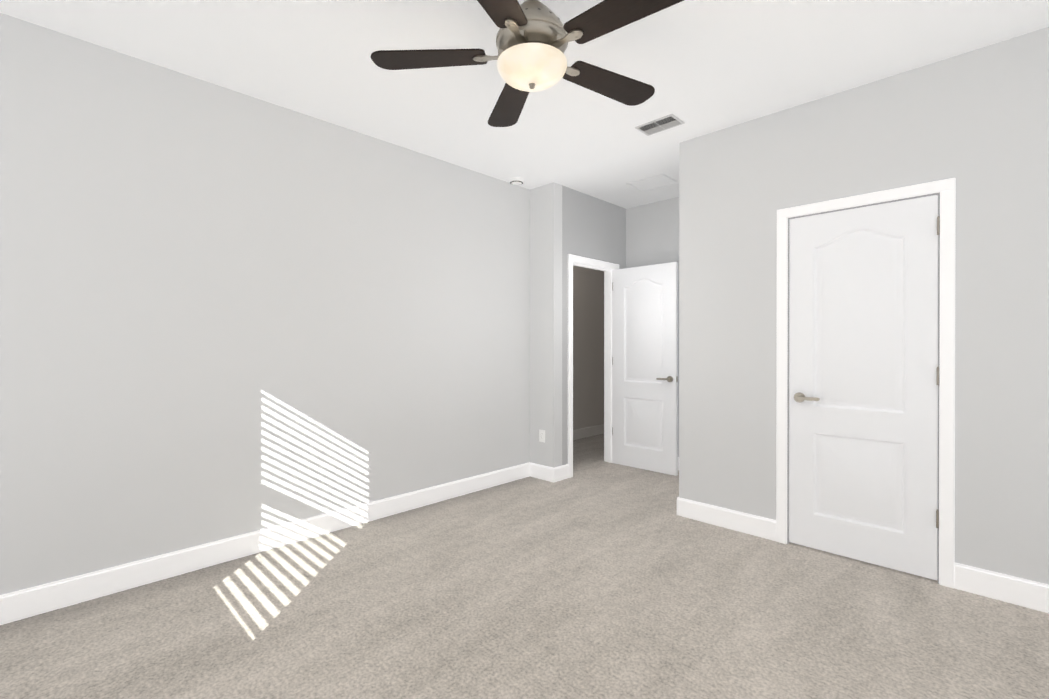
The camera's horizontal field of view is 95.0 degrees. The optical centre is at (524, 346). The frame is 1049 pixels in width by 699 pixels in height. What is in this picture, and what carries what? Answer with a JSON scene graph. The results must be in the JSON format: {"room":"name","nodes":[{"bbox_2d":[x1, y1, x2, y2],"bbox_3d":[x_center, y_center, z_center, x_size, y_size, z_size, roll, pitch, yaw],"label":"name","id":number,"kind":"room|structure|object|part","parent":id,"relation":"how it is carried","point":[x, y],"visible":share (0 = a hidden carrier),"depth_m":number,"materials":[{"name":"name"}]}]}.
{"room":"empty bedroom","nodes":[
{"label":"empty bedroom","id":0,"kind":"room"},
{"bbox_2d":[0,13,529,594],"bbox_3d":[-1.359,-0.129,3.244,0.120,2.738,4.150,0,0,44],"label":"wall","id":1,"kind":"structure","parent":0,"point":[226,313],"depth_m":2.75,"materials":[{"name":"paint"}]},
{"bbox_2d":[0,462,531,624],"bbox_3d":[-1.310,1.174,3.200,0.017,0.132,3.910,0,0,44],"label":"baseboard","id":2,"kind":"structure","parent":1,"relation":"attached to","point":[63,593],"depth_m":2.75,"materials":[{"name":"white paint"}]},
{"bbox_2d":[0,433,1048,698],"bbox_3d":[0.969,1.290,3.465,4.740,0.100,7.720,0,0,44],"label":"floor","id":3,"kind":"structure","parent":0,"point":[596,575],"depth_m":2.18,"materials":[{"name":"carpet"}]},
{"bbox_2d":[0,0,1048,208],"bbox_3d":[0.969,-1.548,3.457,4.740,0.100,7.720,0,0,44],"label":"ceiling","id":4,"kind":"structure","parent":0,"point":[703,67],"depth_m":2.50,"materials":[{"name":"paint"}]},
{"bbox_2d":[509,177,523,184],"bbox_3d":[-0.072,-1.482,4.316,0.132,0.037,0.132,0,0,44],"label":"smoke detector","id":5,"kind":"object","parent":4,"relation":"attached to","point":[516,180],"visible":1,"depth_m":4.28,"materials":[{"name":"white plastic"}]},
{"bbox_2d":[371,0,683,126],"bbox_3d":[0.067,-1.263,1.903,1.222,0.462,1.249,0,0,44],"label":"fan","id":6,"kind":"object","parent":4,"relation":"hanging from","point":[534,38],"visible":1,"depth_m":1.85,"materials":[{"name":"brown wood"}]},
{"bbox_3d":[0.030,-1.080,1.921,0.280,0.096,0.280,0,0,44],"label":"lamp shade","id":7,"kind":"part","parent":6,"relation":"part of","materials":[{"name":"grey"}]},
{"bbox_2d":[626,174,678,191],"bbox_3d":[1.176,-1.496,4.403,0.370,0.010,0.320,0,0,44],"label":"attic access hatch","id":8,"kind":"object","parent":4,"relation":"attached to","point":[653,182],"visible":0.96,"depth_m":4.41,"materials":[{"name":"paint"}]},
{"bbox_2d":[635,114,684,135],"bbox_3d":[0.911,-1.493,3.244,0.275,0.009,0.175,0,0,44],"label":"ceiling vent","id":9,"kind":"object","parent":4,"relation":"in","point":[661,124],"visible":1,"depth_m":3.24,"materials":[{"name":"grey metal"}]},
{"bbox_2d":[573,265,603,429],"bbox_3d":[0.773,-0.139,6.560,0.120,2.738,3.570,0,0,44],"label":"wall","id":10,"kind":"structure","parent":0,"point":[588,347],"depth_m":6.58,"materials":[{"name":"grey paint"}]},
{"bbox_2d":[573,424,603,439],"bbox_3d":[0.778,1.164,6.474,0.014,0.132,3.450,0,0,44],"label":"baseboard","id":11,"kind":"structure","parent":10,"relation":"attached to","point":[587,432],"depth_m":6.56,"materials":[{"name":"grey"}]},
{"bbox_2d":[562,185,625,464],"bbox_3d":[0.728,-0.134,4.944,0.120,2.738,1.200,0,0,44],"label":"wall","id":12,"kind":"structure","parent":0,"point":[593,228],"depth_m":4.69,"materials":[{"name":"grey paint"}]},
{"bbox_2d":[568,254,618,477],"bbox_3d":[0.660,0.180,4.875,0.154,2.110,0.846,0,0,44],"label":"door frame","id":13,"kind":"structure","parent":12,"relation":"attached to","point":[608,366],"depth_m":5.11,"materials":[{"name":"white paint"}]},
{"bbox_2d":[613,262,677,475],"bbox_3d":[1.196,0.208,4.817,0.711,2.030,0.143,0,0,44],"label":"entry door","id":14,"kind":"structure","parent":12,"relation":"in","point":[645,367],"depth_m":4.78,"materials":[{"name":"white paint"}]},
{"bbox_2d":[626,197,678,456],"bbox_3d":[1.628,-0.134,4.818,1.340,2.738,0.120,0,0,44],"label":"wall","id":15,"kind":"structure","parent":0,"point":[652,233],"depth_m":5.00,"materials":[{"name":"paint"}]},
{"bbox_2d":[530,27,1048,584],"bbox_3d":[1.459,-0.129,3.303,3.820,2.738,0.120,0,0,44],"label":"wall","id":16,"kind":"structure","parent":0,"point":[975,123],"depth_m":2.67,"materials":[{"name":"paint"}]},
{"bbox_2d":[539,429,544,442],"bbox_3d":[0.164,0.833,4.486,0.070,0.114,0.008,0,0,44],"label":"electrical outlet plate","id":17,"kind":"object","parent":16,"relation":"attached to","point":[541,435],"visible":1,"depth_m":4.48,"materials":[{"name":"white plastic"}]},
{"bbox_2d":[532,463,559,482],"bbox_3d":[0.172,1.171,4.478,0.284,0.132,0.017,0,0,44],"label":"baseboard","id":18,"kind":"structure","parent":16,"relation":"attached to","point":[539,471],"depth_m":4.44,"materials":[{"name":"white paint"}]},
{"bbox_2d":[677,497,679,515],"bbox_3d":[1.548,1.172,3.966,0.014,0.132,1.214,0,0,44],"label":"baseboard","id":19,"kind":"structure","parent":16,"relation":"attached to","point":[678,498],"depth_m":3.53,"materials":[{"name":"white paint"}]},
{"bbox_2d":[680,498,775,540],"bbox_3d":[1.376,1.174,3.297,0.656,0.132,0.017,0,0,44],"label":"baseboard","id":20,"kind":"structure","parent":16,"relation":"attached to","point":[746,523],"depth_m":3.27,"materials":[{"name":"white paint"}]},
{"bbox_2d":[789,195,938,579],"bbox_3d":[1.931,0.215,2.788,0.711,2.030,0.143,0,0,44],"label":"closet door","id":21,"kind":"structure","parent":16,"relation":"in","point":[863,366],"depth_m":2.74,"materials":[{"name":"white paint"}]},
{"bbox_2d":[936,216,939,528],"bbox_3d":[2.168,0.134,2.520,0.012,1.635,0.012,0,0,44],"label":"closet door hinges","id":22,"kind":"object","parent":21,"relation":"attached to","point":[937,370],"visible":0.98,"depth_m":2.52,"materials":[{"name":"silver metal"}]},
{"bbox_2d":[776,178,955,587],"bbox_3d":[1.958,0.210,2.815,0.752,2.063,0.120,0,0,44],"label":"door frame","id":23,"kind":"structure","parent":16,"relation":"attached to","point":[788,542],"depth_m":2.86,"materials":[{"name":"white paint"}]},
{"bbox_2d":[954,563,1048,612],"bbox_3d":[2.437,1.177,2.254,0.628,0.132,0.014,0,0,44],"label":"baseboard","id":24,"kind":"structure","parent":16,"relation":"attached to","point":[1026,593],"depth_m":2.35,"materials":[{"name":"white paint"}]}
]}

